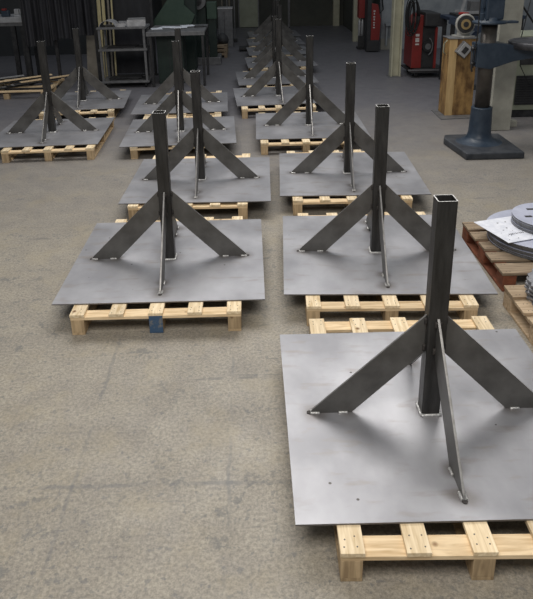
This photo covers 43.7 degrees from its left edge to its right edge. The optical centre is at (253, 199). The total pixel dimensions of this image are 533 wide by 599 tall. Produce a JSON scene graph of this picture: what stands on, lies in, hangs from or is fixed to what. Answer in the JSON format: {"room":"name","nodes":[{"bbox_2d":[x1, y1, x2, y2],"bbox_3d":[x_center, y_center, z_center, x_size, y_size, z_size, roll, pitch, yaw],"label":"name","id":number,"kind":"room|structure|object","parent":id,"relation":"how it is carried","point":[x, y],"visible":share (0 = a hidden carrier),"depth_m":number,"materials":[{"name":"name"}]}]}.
{"room":"metal workshop","nodes":[
{"label":"metal workshop","id":0,"kind":"room"},
{"bbox_2d":[0,0,161,55],"bbox_3d":[-8.683,-7.159,19.769,11.000,5.000,5.800,-1,20,0],"label":"wall","id":1,"kind":"structure","parent":0,"point":[66,46],"depth_m":17.82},
{"bbox_2d":[0,25,532,598],"bbox_3d":[-1.036,-1.405,11.200,26.000,0.200,30.000,-1,20,0],"label":"floor","id":2,"kind":"structure","parent":0,"point":[136,462],"depth_m":3.96,"materials":[{"name":"concrete"}]},
{"bbox_2d":[0,14,40,77],"bbox_3d":[-5.323,-3.224,14.187,1.320,1.340,0.900,-1,20,0],"label":"bench","id":3,"kind":"object","parent":2,"relation":"on","point":[11,21],"visible":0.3,"depth_m":13.79,"materials":[{"name":"metal"}]},
{"bbox_2d":[1,8,10,16],"bbox_3d":[-5.098,-3.841,13.673,0.160,0.160,0.120,-1,20,0],"label":"toolbox","id":4,"kind":"object","parent":3,"relation":"on","point":[4,13],"visible":1,"depth_m":13.63,"materials":[{"name":"red metal"}]},
{"bbox_2d":[0,78,64,98],"bbox_3d":[-4.906,-2.156,12.992,2.100,0.147,1.350,-1,20,0],"label":"pallet","id":5,"kind":"object","parent":2,"relation":"on","point":[6,94],"visible":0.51,"depth_m":12.76,"materials":[{"name":"brown wood"}]},
{"bbox_3d":[-4.418,-2.248,12.967,0.070,0.020,1.240,15,26,37],"label":"strip","id":6,"kind":"object","parent":5,"relation":"on","visible":0},
{"bbox_2d":[0,78,60,87],"bbox_3d":[-4.324,-2.269,12.959,1.240,0.020,0.070,-19,27,-40],"label":"strip","id":7,"kind":"object","parent":6,"relation":"on","point":[60,78],"visible":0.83,"depth_m":12.85,"materials":[{"name":"wood"}]},
{"bbox_3d":[-4.229,-2.301,12.978,0.070,0.020,1.240,17,27,40],"label":"strip","id":8,"kind":"object","parent":7,"relation":"on","visible":0},
{"bbox_3d":[-4.135,-2.318,12.960,0.070,0.020,1.240,17,27,41],"label":"strip","id":9,"kind":"object","parent":8,"relation":"on","visible":0},
{"bbox_2d":[13,74,69,84],"bbox_3d":[-3.988,-2.342,12.926,1.352,0.040,0.114,-17,26,-36],"label":"strip","id":10,"kind":"object","parent":9,"relation":"on","point":[66,76],"depth_m":12.77,"materials":[{"name":"brown wood"}]},
{"bbox_3d":[-4.988,-2.234,12.968,0.070,0.020,1.240,17,27,40],"label":"strip","id":11,"kind":"object","parent":5,"relation":"on","visible":0},
{"bbox_3d":[-4.894,-2.261,12.975,0.070,0.020,1.240,18,28,42],"label":"strip","id":12,"kind":"object","parent":11,"relation":"on","visible":0},
{"bbox_3d":[-4.799,-2.286,12.976,1.240,0.020,0.070,-17,26,-36],"label":"strip","id":13,"kind":"object","parent":12,"relation":"on","visible":0},
{"bbox_2d":[0,77,40,83],"bbox_3d":[-4.704,-2.284,12.906,1.240,0.020,0.070,-18,26,-38],"label":"strip","id":14,"kind":"object","parent":13,"relation":"on","point":[39,77],"visible":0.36,"depth_m":12.99,"materials":[{"name":"wood"}]},
{"bbox_3d":[-4.610,-2.329,12.961,1.240,0.020,0.070,-19,26,-38],"label":"strip","id":15,"kind":"object","parent":14,"relation":"on","visible":0},
{"bbox_2d":[0,74,51,81],"bbox_3d":[-4.516,-2.351,12.954,1.240,0.020,0.070,-18,26,-38],"label":"strip","id":16,"kind":"object","parent":15,"relation":"on","point":[49,74],"visible":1,"depth_m":12.93,"materials":[{"name":"brown wood"}]},
{"bbox_2d":[0,117,113,162],"bbox_3d":[-2.678,-0.863,9.332,1.175,0.159,1.750,-2,20,-2],"label":"wooden pallet","id":17,"kind":"object","parent":2,"relation":"on","point":[7,154],"visible":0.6,"depth_m":8.54,"materials":[{"name":"brown wood"}]},
{"bbox_2d":[0,41,114,147],"bbox_3d":[-2.825,-1.530,9.111,1.500,1.253,1.500,-2,20,-2],"label":"stand","id":18,"kind":"object","parent":17,"relation":"on","point":[27,131],"visible":1,"depth_m":9.17,"materials":[{"name":"metal"}]},
{"bbox_2d":[19,0,102,85],"bbox_3d":[-4.117,-3.622,13.293,1.950,2.650,0.282,-1,20,0],"label":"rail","id":19,"kind":"object","parent":2,"relation":"on","point":[92,1],"depth_m":13.25,"materials":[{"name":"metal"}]},
{"bbox_2d":[20,0,36,46],"bbox_3d":[-4.460,-3.906,13.003,0.200,1.800,0.062,-1,20,0],"label":"curtain strip","id":20,"kind":"object","parent":19,"relation":"hanging from","point":[26,7],"visible":1,"depth_m":13.16,"materials":[{"name":"plastic"}]},
{"bbox_2d":[38,0,52,45],"bbox_3d":[-4.130,-3.914,13.003,0.200,1.800,0.058,-1,20,0],"label":"curtain strip","id":21,"kind":"object","parent":19,"relation":"hanging from","point":[42,4],"visible":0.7,"depth_m":13.15,"materials":[{"name":"plastic"}]},
{"bbox_2d":[54,0,68,38],"bbox_3d":[-3.802,-3.988,12.979,0.200,1.660,0.062,-1,20,0],"label":"curtain strip","id":22,"kind":"object","parent":19,"relation":"hanging from","point":[60,8],"visible":1,"depth_m":13.13,"materials":[{"name":"plastic"}]},
{"bbox_2d":[71,0,84,34],"bbox_3d":[-3.473,-4.025,12.968,0.200,1.600,0.060,-1,20,0],"label":"curtain strip","id":23,"kind":"object","parent":19,"relation":"hanging from","point":[77,11],"visible":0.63,"depth_m":13.12,"materials":[{"name":"plastic"}]},
{"bbox_2d":[39,91,120,119],"bbox_3d":[-2.864,-1.608,11.357,1.175,0.159,1.750,-3,20,-3],"label":"wooden pallet","id":24,"kind":"object","parent":2,"relation":"on","point":[111,112],"visible":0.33,"depth_m":10.56,"materials":[{"name":"brown wood"}]},
{"bbox_2d":[42,28,131,111],"bbox_3d":[-2.906,-2.242,11.116,1.500,1.199,1.500,-3,20,-4],"label":"stand","id":25,"kind":"object","parent":24,"relation":"on","point":[103,98],"visible":0.87,"depth_m":11.18,"materials":[{"name":"metal"}]},
{"bbox_2d":[86,35,98,79],"bbox_3d":[-3.345,-2.952,13.858,0.240,0.942,0.327,-1,20,0],"label":"leaning board","id":26,"kind":"object","parent":2,"relation":"on","point":[92,67],"visible":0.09,"depth_m":13.84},
{"bbox_2d":[96,0,105,77],"bbox_3d":[-3.166,-3.578,13.735,0.072,2.191,0.435,-3,20,-4],"label":"plank","id":27,"kind":"object","parent":2,"relation":"on","point":[97,1],"visible":0.44,"depth_m":13.71,"materials":[{"name":"wood"}]},
{"bbox_2d":[101,0,107,75],"bbox_3d":[-3.074,-3.486,13.770,0.062,1.991,0.434,-3,20,-4],"label":"plank","id":28,"kind":"object","parent":2,"relation":"on","point":[102,1],"visible":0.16,"depth_m":13.71,"materials":[{"name":"wood"}]},
{"bbox_2d":[107,0,113,75],"bbox_3d":[-2.973,-3.442,13.787,0.037,1.891,0.432,-3,20,-4],"label":"plank","id":29,"kind":"object","parent":2,"relation":"on","point":[107,0],"visible":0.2,"depth_m":13.78,"materials":[{"name":"wood"}]},
{"bbox_2d":[110,0,116,74],"bbox_3d":[-2.901,-3.397,13.804,0.032,1.791,0.431,-3,20,-4],"label":"plank","id":30,"kind":"object","parent":2,"relation":"on","point":[110,0],"visible":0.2,"depth_m":13.81,"materials":[{"name":"wood"}]},
{"bbox_2d":[96,24,151,86],"bbox_3d":[-2.538,-2.861,13.260,0.950,1.168,0.640,-1,20,0],"label":"rolling cart","id":31,"kind":"object","parent":2,"relation":"on","point":[146,47],"visible":0.78,"depth_m":13.06,"materials":[{"name":"grey metal"}]},
{"bbox_2d":[96,24,149,29],"bbox_3d":[-2.551,-3.392,13.063,0.950,0.035,0.640,-1,20,0],"label":"shelf","id":32,"kind":"object","parent":31,"relation":"attached to","point":[105,27],"depth_m":12.77,"materials":[{"name":"grey metal"}]},
{"bbox_2d":[98,44,149,51],"bbox_3d":[-2.542,-3.006,13.206,0.950,0.040,0.640,-1,20,0],"label":"shelf","id":33,"kind":"object","parent":31,"relation":"attached to","point":[101,49],"depth_m":12.91,"materials":[{"name":"grey metal"}]},
{"bbox_2d":[102,75,151,83],"bbox_3d":[-2.527,-2.424,13.421,0.950,0.040,0.640,-1,20,0],"label":"shelf","id":34,"kind":"object","parent":31,"relation":"attached to","point":[105,81],"depth_m":13.13,"materials":[{"name":"grey metal"}]},
{"bbox_2d":[110,76,145,80],"bbox_3d":[-2.512,-2.434,13.365,0.700,0.016,0.340,-2,20,-3],"label":"sheet","id":35,"kind":"object","parent":31,"relation":"on","point":[143,77],"visible":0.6,"depth_m":13.21,"materials":[{"name":"metal"}]},
{"bbox_2d":[109,75,142,78],"bbox_3d":[-2.563,-2.456,13.377,0.600,0.016,0.320,1,20,6],"label":"sheet","id":36,"kind":"object","parent":35,"relation":"on","point":[114,76],"visible":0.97,"depth_m":13.25,"materials":[{"name":"metal"}]},
{"bbox_2d":[116,74,142,78],"bbox_3d":[-2.483,-2.461,13.334,0.500,0.016,0.300,-3,20,-5],"label":"sheet","id":37,"kind":"object","parent":36,"relation":"on","point":[140,75],"visible":1,"depth_m":13.29,"materials":[{"name":"metal"}]},
{"bbox_2d":[127,17,145,26],"bbox_3d":[-2.288,-3.467,13.006,0.340,0.130,0.440,-4,20,-6],"label":"sheet","id":38,"kind":"object","parent":31,"relation":"on","point":[131,22],"visible":1,"depth_m":12.81,"materials":[{"name":"paper"}]},
{"bbox_2d":[104,0,158,75],"bbox_3d":[-2.609,-3.813,14.066,1.026,2.400,0.125,-1,20,0],"label":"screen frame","id":39,"kind":"object","parent":2,"relation":"on","point":[126,61],"visible":0.55,"depth_m":14.18,"materials":[{"name":"metal"}]},
{"bbox_2d":[69,216,242,334],"bbox_3d":[-0.676,0.549,5.385,1.175,0.159,1.750,-1,20,0],"label":"wooden pallet","id":40,"kind":"object","parent":2,"relation":"on","point":[81,316],"visible":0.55,"depth_m":4.58,"materials":[{"name":"brown wood"}]},
{"bbox_2d":[52,110,264,304],"bbox_3d":[-0.688,-0.094,5.165,1.500,1.199,1.500,-1,20,0],"label":"stand","id":41,"kind":"object","parent":40,"relation":"on","point":[191,258],"visible":1,"depth_m":5.18,"materials":[{"name":"metal"}]},
{"bbox_2d":[156,36,186,83],"bbox_3d":[-1.664,-2.917,13.671,0.520,0.950,0.704,-1,20,0],"label":"base cabinet","id":42,"kind":"object","parent":2,"relation":"on","point":[164,43],"visible":0.51,"depth_m":13.34,"materials":[{"name":"metal"}]},
{"bbox_2d":[130,114,220,158],"bbox_3d":[-1.033,-0.911,9.351,1.175,0.159,1.750,-2,20,-2],"label":"wooden pallet","id":43,"kind":"object","parent":2,"relation":"on","point":[135,152],"visible":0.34,"depth_m":8.53,"materials":[{"name":"brown wood"}]},
{"bbox_2d":[119,41,235,147],"bbox_3d":[-1.016,-1.520,9.002,1.500,1.223,1.500,-2,20,-2],"label":"stand","id":44,"kind":"object","parent":43,"relation":"on","point":[140,133],"visible":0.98,"depth_m":9.05,"materials":[{"name":"metal"}]},
{"bbox_2d":[154,0,197,71],"bbox_3d":[-1.756,-3.820,14.746,1.018,1.900,0.660,-1,20,0],"label":"machine","id":45,"kind":"object","parent":2,"relation":"on","point":[173,12],"visible":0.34,"depth_m":14.38,"materials":[{"name":"paint"}]},
{"bbox_2d":[154,0,194,25],"bbox_3d":[-1.770,-4.128,14.312,1.007,0.820,0.060,-1,20,0],"label":"hood","id":46,"kind":"object","parent":45,"relation":"attached to","point":[174,12],"depth_m":14.35,"materials":[{"name":"green paint"}]},
{"bbox_2d":[146,24,209,86],"bbox_3d":[-1.500,-2.956,13.600,1.130,1.065,1.354,-1,20,0],"label":"worktable","id":47,"kind":"object","parent":2,"relation":"on","point":[191,30],"visible":0.75,"depth_m":13.02,"materials":[{"name":"grey metal"}]},
{"bbox_2d":[145,91,221,116],"bbox_3d":[-1.115,-1.545,11.067,1.175,0.159,1.750,-2,20,-2],"label":"wooden pallet","id":48,"kind":"object","parent":2,"relation":"on","point":[186,114],"visible":0.21,"depth_m":10.25,"materials":[{"name":"brown wood"}]},
{"bbox_2d":[130,28,227,114],"bbox_3d":[-1.187,-2.144,10.733,1.500,1.199,1.500,-2,20,-2],"label":"stand","id":49,"kind":"object","parent":48,"relation":"on","point":[211,102],"visible":0.44,"depth_m":10.79,"materials":[{"name":"metal"}]},
{"bbox_2d":[127,153,249,219],"bbox_3d":[-0.632,-0.171,7.326,1.175,0.159,1.750,-1,20,1],"label":"wooden pallet","id":50,"kind":"object","parent":2,"relation":"on","point":[242,207],"visible":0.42,"depth_m":6.51,"materials":[{"name":"brown wood"}]},
{"bbox_2d":[118,70,270,203],"bbox_3d":[-0.582,-0.770,7.026,1.500,1.169,1.500,-1,20,1],"label":"stand","id":51,"kind":"object","parent":50,"relation":"on","point":[225,178],"visible":0.91,"depth_m":7.06,"materials":[{"name":"metal"}]},
{"bbox_2d":[196,0,221,64],"bbox_3d":[-1.193,-4.078,15.621,0.820,1.750,0.750,-1,20,0],"label":"machine","id":52,"kind":"object","parent":2,"relation":"on","point":[206,11],"visible":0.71,"depth_m":15.43,"materials":[{"name":"grey metal"}]},
{"bbox_2d":[209,43,227,57],"bbox_3d":[-0.887,-3.848,17.067,0.460,0.300,0.902,-1,20,0],"label":"pallet","id":53,"kind":"object","parent":2,"relation":"on","point":[222,48],"visible":0.52,"depth_m":16.65,"materials":[{"name":"wood"}]},
{"bbox_2d":[217,33,228,43],"bbox_3d":[-0.774,-4.102,16.923,0.299,0.270,0.294,-1,20,0],"label":"bag","id":54,"kind":"object","parent":53,"relation":"on","point":[222,38],"visible":0.94,"depth_m":16.84,"materials":[{"name":"black plastic"}]},
{"bbox_2d":[217,6,233,46],"bbox_3d":[-0.772,-4.833,18.624,0.420,1.060,0.520,-1,20,0],"label":"base cabinet","id":55,"kind":"object","parent":2,"relation":"on","point":[225,13],"visible":0.89,"depth_m":18.35,"materials":[{"name":"grey metal"}]},
{"bbox_2d":[221,0,237,41],"bbox_3d":[-0.717,-5.635,19.288,0.450,2.100,0.300,-1,20,0],"label":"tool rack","id":56,"kind":"object","parent":2,"relation":"on","point":[235,38],"visible":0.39,"depth_m":19.29,"materials":[{"name":"metal"}]},
{"bbox_2d":[243,71,305,87],"bbox_3d":[0.418,-2.302,13.008,1.175,0.159,1.750,-2,20,-3],"label":"wooden pallet","id":57,"kind":"object","parent":2,"relation":"on","point":[249,86],"visible":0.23,"depth_m":12.24,"materials":[{"name":"brown wood"}]},
{"bbox_2d":[235,16,319,85],"bbox_3d":[0.415,-2.928,12.793,1.500,1.163,1.500,-3,20,-3],"label":"stand","id":58,"kind":"object","parent":57,"relation":"on","point":[250,77],"visible":0.45,"depth_m":12.85,"materials":[{"name":"metal"}]},
{"bbox_2d":[247,57,305,70],"bbox_3d":[0.481,-2.978,14.827,1.175,0.159,1.750,-2,20,-3],"label":"wooden pallet","id":59,"kind":"object","parent":2,"relation":"on","point":[301,67],"visible":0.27,"depth_m":14.03,"materials":[{"name":"brown wood"}]},
{"bbox_2d":[245,5,318,67],"bbox_3d":[0.577,-3.641,14.621,1.500,1.223,1.500,-3,20,-3],"label":"stand","id":60,"kind":"object","parent":59,"relation":"on","point":[297,58],"visible":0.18,"depth_m":14.70,"materials":[{"name":"metal"}]},
{"bbox_2d":[241,104,315,118],"bbox_3d":[0.372,-1.666,11.292,1.175,0.159,1.750,-2,20,-2],"label":"wooden pallet","id":61,"kind":"object","parent":2,"relation":"on","point":[244,109],"visible":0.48,"depth_m":10.47,"materials":[{"name":"brown wood"}]},
{"bbox_2d":[233,19,315,106],"bbox_3d":[0.419,-2.365,11.125,1.500,1.265,1.500,-3,20,-3],"label":"stand","id":62,"kind":"object","parent":61,"relation":"on","point":[257,94],"visible":0.87,"depth_m":11.19,"materials":[{"name":"metal"}]},
{"bbox_2d":[260,111,343,154],"bbox_3d":[0.676,-0.961,9.370,1.175,0.159,1.750,-1,20,0],"label":"wooden pallet","id":63,"kind":"object","parent":2,"relation":"on","point":[305,144],"visible":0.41,"depth_m":8.56,"materials":[{"name":"brown wood"}]},
{"bbox_2d":[256,35,370,139],"bbox_3d":[0.771,-1.626,9.158,1.500,1.229,1.500,-1,20,1],"label":"stand","id":64,"kind":"object","parent":63,"relation":"on","point":[286,123],"visible":0.88,"depth_m":9.22,"materials":[{"name":"metal"}]},
{"bbox_2d":[287,150,412,214],"bbox_3d":[0.987,-0.226,7.363,1.175,0.159,1.750,-1,20,1],"label":"wooden pallet","id":65,"kind":"object","parent":2,"relation":"on","point":[297,202],"visible":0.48,"depth_m":6.56,"materials":[{"name":"brown wood"}]},
{"bbox_2d":[279,62,431,196],"bbox_3d":[1.026,-0.856,7.106,1.500,1.199,1.500,-1,20,2],"label":"stand","id":66,"kind":"object","parent":65,"relation":"on","point":[321,172],"visible":1,"depth_m":7.14,"materials":[{"name":"metal"}]},
{"bbox_2d":[356,0,365,49],"bbox_3d":[2.832,-4.714,17.353,0.220,1.550,0.330,-1,20,0],"label":"cart","id":67,"kind":"object","parent":2,"relation":"on","point":[361,5],"visible":0.79,"depth_m":17.36,"materials":[{"name":"red metal"}]},
{"bbox_2d":[364,0,383,51],"bbox_3d":[3.066,-4.526,16.861,0.398,1.488,0.388,-1,20,0],"label":"cabinet","id":68,"kind":"object","parent":2,"relation":"on","point":[372,13],"visible":1,"depth_m":16.79,"materials":[{"name":"red metal"}]},
{"bbox_2d":[297,212,478,325],"bbox_3d":[0.979,0.500,5.403,1.175,0.159,1.750,-1,20,2],"label":"wooden pallet","id":69,"kind":"object","parent":2,"relation":"on","point":[466,306],"visible":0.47,"depth_m":4.60,"materials":[{"name":"brown wood"}]},
{"bbox_2d":[283,104,497,294],"bbox_3d":[0.980,-0.145,5.190,1.500,1.199,1.500,-1,20,2],"label":"stand","id":70,"kind":"object","parent":69,"relation":"on","point":[350,252],"visible":0.9,"depth_m":5.20,"materials":[{"name":"metal"}]},
{"bbox_2d":[387,0,403,77],"bbox_3d":[2.848,-4.879,12.829,0.280,5.000,0.280,-1,20,0],"label":"trim","id":71,"kind":"structure","parent":2,"relation":"on","point":[397,14],"depth_m":13.40,"materials":[{"name":"beige paint"}]},
{"bbox_2d":[309,316,532,581],"bbox_3d":[0.951,1.178,3.575,1.175,0.159,1.846,-1,20,1],"label":"wooden pallet","id":72,"kind":"object","parent":2,"relation":"on","point":[474,543],"visible":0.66,"depth_m":2.75,"materials":[{"name":"brown wood"}]},
{"bbox_2d":[280,194,532,525],"bbox_3d":[0.909,0.549,3.319,1.500,1.199,1.500,-1,20,0],"label":"stand","id":73,"kind":"object","parent":72,"relation":"on","point":[431,421],"visible":1,"depth_m":3.31,"materials":[{"name":"metal"}]},
{"bbox_2d":[401,10,442,76],"bbox_3d":[3.520,-3.206,13.639,0.841,1.269,0.975,-1,20,0],"label":"machine","id":74,"kind":"object","parent":2,"relation":"on","point":[420,49],"visible":0.82,"depth_m":13.41,"materials":[{"name":"red metal"}]},
{"bbox_2d":[405,0,419,36],"bbox_3d":[3.148,-3.617,13.146,0.310,0.789,0.094,-1,20,0],"label":"cable coil","id":75,"kind":"object","parent":74,"relation":"hanging from","point":[408,10],"visible":1,"depth_m":13.14,"materials":[{"name":"black rubber"}]},
{"bbox_2d":[416,10,442,26],"bbox_3d":[3.611,-3.679,13.483,0.442,0.278,0.820,-1,20,0],"label":"hood","id":76,"kind":"object","parent":74,"relation":"attached to","point":[429,18],"depth_m":13.12,"materials":[{"name":"black plastic"}]},
{"bbox_2d":[431,35,478,119],"bbox_3d":[3.154,-1.881,10.210,0.630,1.182,0.640,-1,20,0],"label":"block","id":77,"kind":"object","parent":2,"relation":"on","point":[457,78],"visible":0.77,"depth_m":10.18,"materials":[{"name":"brown wood"}]},
{"bbox_2d":[454,41,471,58],"bbox_3d":[3.145,-2.233,9.927,0.253,0.258,0.107,-1,20,0],"label":"switch box","id":78,"kind":"object","parent":77,"relation":"attached to","point":[464,48],"visible":0.88,"depth_m":9.88,"materials":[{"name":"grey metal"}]},
{"bbox_2d":[452,12,474,37],"bbox_3d":[3.181,-2.637,10.027,0.307,0.360,0.369,0,20,4],"label":"grinder","id":79,"kind":"object","parent":77,"relation":"on","point":[464,25],"visible":0.98,"depth_m":9.89,"materials":[{"name":"metal"}]},
{"bbox_2d":[448,18,481,89],"bbox_3d":[3.916,-2.669,12.165,0.756,1.267,0.400,-1,20,0],"label":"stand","id":80,"kind":"object","parent":2,"relation":"on","point":[452,21],"visible":0.18,"depth_m":11.98,"materials":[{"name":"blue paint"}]},
{"bbox_2d":[438,14,525,79],"bbox_3d":[4.339,-2.889,12.754,1.400,1.250,0.710,-1,20,0],"label":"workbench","id":81,"kind":"object","parent":2,"relation":"on","point":[445,17],"visible":0.23,"depth_m":12.79,"materials":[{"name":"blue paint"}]},
{"bbox_2d":[449,0,479,16],"bbox_3d":[4.228,-3.692,12.493,0.920,0.440,0.480,-1,20,0],"label":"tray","id":82,"kind":"object","parent":81,"relation":"on","point":[472,5],"visible":0.44,"depth_m":12.37,"materials":[{"name":"metal"}]},
{"bbox_2d":[449,12,478,16],"bbox_3d":[4.233,-3.504,12.562,0.920,0.040,0.480,-1,20,0],"label":"tray","id":83,"kind":"object","parent":82,"relation":"on","point":[456,14],"depth_m":12.36,"materials":[{"name":"metal"}]},
{"bbox_2d":[443,0,532,159],"bbox_3d":[3.227,-1.874,8.145,1.443,2.600,0.920,-1,20,0],"label":"drill","id":84,"kind":"object","parent":2,"relation":"on","point":[487,53],"visible":1,"depth_m":8.19,"materials":[{"name":"metal"}]},
{"bbox_2d":[455,105,501,146],"bbox_3d":[2.926,-0.970,8.572,0.600,0.457,0.600,-1,20,0],"label":"socket","id":85,"kind":"object","parent":84,"relation":"attached to","point":[479,134],"depth_m":8.47,"materials":[{"name":"metal"}]},
{"bbox_2d":[462,222,532,291],"bbox_3d":[2.510,0.436,5.471,1.304,0.159,1.015,-1,20,0],"label":"wooden pallet","id":86,"kind":"object","parent":2,"relation":"on","point":[502,273],"visible":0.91,"depth_m":5.28,"materials":[{"name":"brown"}]},
{"bbox_2d":[487,234,532,259],"bbox_3d":[2.410,0.333,5.511,0.900,0.011,0.900,-1,20,0],"label":"disc","id":87,"kind":"object","parent":86,"relation":"on","point":[487,234],"visible":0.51,"depth_m":5.29,"materials":[{"name":"metal"}]},
{"bbox_2d":[488,236,532,258],"bbox_3d":[2.413,0.320,5.500,0.900,0.011,0.900,-1,20,0],"label":"disc","id":88,"kind":"object","parent":87,"relation":"on","point":[488,236],"visible":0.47,"depth_m":5.26,"materials":[{"name":"metal"}]},
{"bbox_2d":[487,232,532,256],"bbox_3d":[2.408,0.303,5.501,0.900,0.011,0.900,-1,20,0],"label":"disc","id":89,"kind":"object","parent":88,"relation":"on","point":[487,232],"visible":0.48,"depth_m":5.27,"materials":[{"name":"metal"}]},
{"bbox_2d":[487,230,532,254],"bbox_3d":[2.405,0.290,5.492,0.900,0.011,0.900,-1,20,0],"label":"disc","id":90,"kind":"object","parent":89,"relation":"on","point":[490,235],"visible":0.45,"depth_m":5.27,"materials":[{"name":"metal"}]},
{"bbox_2d":[489,232,532,251],"bbox_3d":[2.411,0.271,5.498,0.900,0.011,0.900,-1,20,0],"label":"disc","id":91,"kind":"object","parent":90,"relation":"on","point":[489,232],"visible":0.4,"depth_m":5.25,"materials":[{"name":"metal"}]},
{"bbox_2d":[492,234,532,250],"bbox_3d":[2.402,0.259,5.486,0.900,0.011,0.900,-1,20,0],"label":"disc","id":92,"kind":"object","parent":91,"relation":"on","point":[492,234],"visible":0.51,"depth_m":5.22,"materials":[{"name":"metal"}]},
{"bbox_2d":[487,209,532,248],"bbox_3d":[2.391,0.245,5.482,0.900,0.011,0.900,-1,20,0],"label":"disc","id":93,"kind":"object","parent":92,"relation":"on","point":[528,244],"visible":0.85,"depth_m":5.36,"materials":[{"name":"metal"}]},
{"bbox_2d":[474,216,532,242],"bbox_3d":[2.241,0.227,5.501,0.650,0.004,0.460,-8,21,-16],"label":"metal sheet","id":94,"kind":"object","parent":93,"relation":"on","point":[503,228],"visible":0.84,"depth_m":5.45,"materials":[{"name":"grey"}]},
{"bbox_2d":[511,221,532,233],"bbox_3d":[2.463,0.201,5.534,0.600,0.010,0.600,-1,20,0],"label":"disc","id":95,"kind":"object","parent":94,"relation":"on","point":[511,221],"visible":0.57,"depth_m":5.43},
{"bbox_2d":[511,216,532,232],"bbox_3d":[2.464,0.190,5.527,0.600,0.010,0.600,-1,20,0],"label":"disc","id":96,"kind":"object","parent":95,"relation":"on","point":[517,225],"visible":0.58,"depth_m":5.43,"materials":[{"name":"metal"}]},
{"bbox_3d":[2.469,0.173,5.532,0.600,0.010,0.600,-1,20,0],"label":"disc","id":97,"kind":"object","parent":96,"relation":"on","visible":0},
{"bbox_3d":[2.464,0.163,5.521,0.600,0.010,0.600,-1,20,0],"label":"disc","id":98,"kind":"object","parent":97,"relation":"on","visible":0},
{"bbox_2d":[511,212,532,227],"bbox_3d":[2.460,0.152,5.512,0.600,0.010,0.600,-1,20,0],"label":"disc","id":99,"kind":"object","parent":98,"relation":"on","point":[511,212],"visible":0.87,"depth_m":5.42,"materials":[{"name":"metal"}]},
{"bbox_2d":[512,203,532,225],"bbox_3d":[2.462,0.138,5.509,0.600,0.011,0.600,-1,20,0],"label":"disc","id":100,"kind":"object","parent":99,"relation":"on","point":[523,213],"visible":1,"depth_m":5.56,"materials":[{"name":"grey"}]},
{"bbox_2d":[490,0,523,130],"bbox_3d":[3.436,-3.371,8.712,0.290,4.996,0.300,-1,20,0],"label":"trim","id":101,"kind":"structure","parent":2,"relation":"on","point":[503,81],"depth_m":9.18,"materials":[{"name":"paint"}]},
{"bbox_2d":[503,285,532,345],"bbox_3d":[2.405,0.868,4.313,1.205,0.159,1.085,-1,20,0],"label":"wooden pallet","id":102,"kind":"object","parent":2,"relation":"on","point":[515,301],"visible":1,"depth_m":4.63,"materials":[{"name":"brown"}]},
{"bbox_2d":[511,30,532,116],"bbox_3d":[4.393,-1.941,10.235,1.120,1.220,0.732,-1,20,0],"label":"cabinet","id":103,"kind":"object","parent":2,"relation":"on","point":[522,106],"visible":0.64,"depth_m":9.97,"materials":[{"name":"metal"}]},
{"bbox_2d":[520,0,532,86],"bbox_3d":[4.042,-2.318,9.657,0.315,1.458,0.034,1,20,6],"label":"cable","id":104,"kind":"object","parent":103,"relation":"hanging from","point":[530,0],"visible":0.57,"depth_m":9.62,"materials":[{"name":"black rubber"}]},
{"bbox_3d":[0.514,-3.628,16.581,1.175,0.159,1.750,-2,20,-2],"label":"wooden pallet","id":105,"kind":"object","parent":2,"relation":"on","visible":0},
{"bbox_2d":[246,0,305,55],"bbox_3d":[0.592,-4.255,16.313,1.500,1.199,1.500,-2,20,-3],"label":"stand","id":106,"kind":"object","parent":105,"relation":"on","point":[252,51],"visible":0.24,"depth_m":16.40,"materials":[{"name":"metal"}]},
{"bbox_3d":[0.498,-4.256,18.278,1.175,0.159,1.750,-2,20,-2],"label":"wooden pallet","id":107,"kind":"object","parent":2,"relation":"on","visible":0},
{"bbox_2d":[246,0,304,45],"bbox_3d":[0.576,-4.880,18.001,1.500,1.199,1.500,-2,20,-3],"label":"stand","id":108,"kind":"object","parent":107,"relation":"on","point":[251,42],"visible":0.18,"depth_m":18.08,"materials":[{"name":"metal"}]},
{"bbox_3d":[0.502,-4.889,19.985,1.175,0.159,1.750,-2,20,-2],"label":"wooden pallet","id":109,"kind":"object","parent":2,"relation":"on","visible":0},
{"bbox_2d":[247,0,300,37],"bbox_3d":[0.580,-5.523,19.736,1.500,1.199,1.500,-2,20,-3],"label":"stand","id":110,"kind":"object","parent":109,"relation":"on","point":[268,20],"visible":0.38,"depth_m":19.82,"materials":[{"name":"metal"}]},
{"bbox_2d":[162,0,379,27],"bbox_3d":[4.286,-8.545,22.629,15.000,5.000,0.300,-1,20,0],"label":"wall","id":111,"kind":"structure","parent":0,"point":[302,12],"depth_m":23.18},
{"bbox_2d":[238,0,258,27],"bbox_3d":[-0.180,-7.144,22.893,0.720,2.400,0.100,-1,20,0],"label":"door","id":112,"kind":"structure","parent":111,"relation":"in","point":[248,10],"depth_m":23.12,"materials":[{"name":"green paint"}]},
{"bbox_2d":[332,0,339,25],"bbox_3d":[2.824,-8.418,22.386,0.210,5.000,0.220,-1,20,0],"label":"trim","id":113,"kind":"structure","parent":111,"relation":"attached to","point":[336,3],"depth_m":22.99,"materials":[{"name":"beige paint"}]},
{"bbox_2d":[343,0,372,31],"bbox_3d":[3.232,-7.706,20.435,0.250,5.000,4.380,-1,20,0],"label":"wall","id":114,"kind":"structure","parent":0,"point":[347,4],"depth_m":22.02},
{"bbox_2d":[352,0,360,41],"bbox_3d":[2.897,-6.895,18.269,0.200,5.000,0.200,-1,20,0],"label":"trim","id":115,"kind":"structure","parent":114,"relation":"attached to","point":[355,18],"depth_m":18.87,"materials":[{"name":"beige paint"}]},
{"bbox_2d":[379,0,532,49],"bbox_3d":[7.551,-6.417,16.660,8.580,5.000,0.330,-1,20,0],"label":"wall","id":116,"kind":"structure","parent":0,"point":[440,6],"depth_m":17.09,"materials":[{"name":"paint"}]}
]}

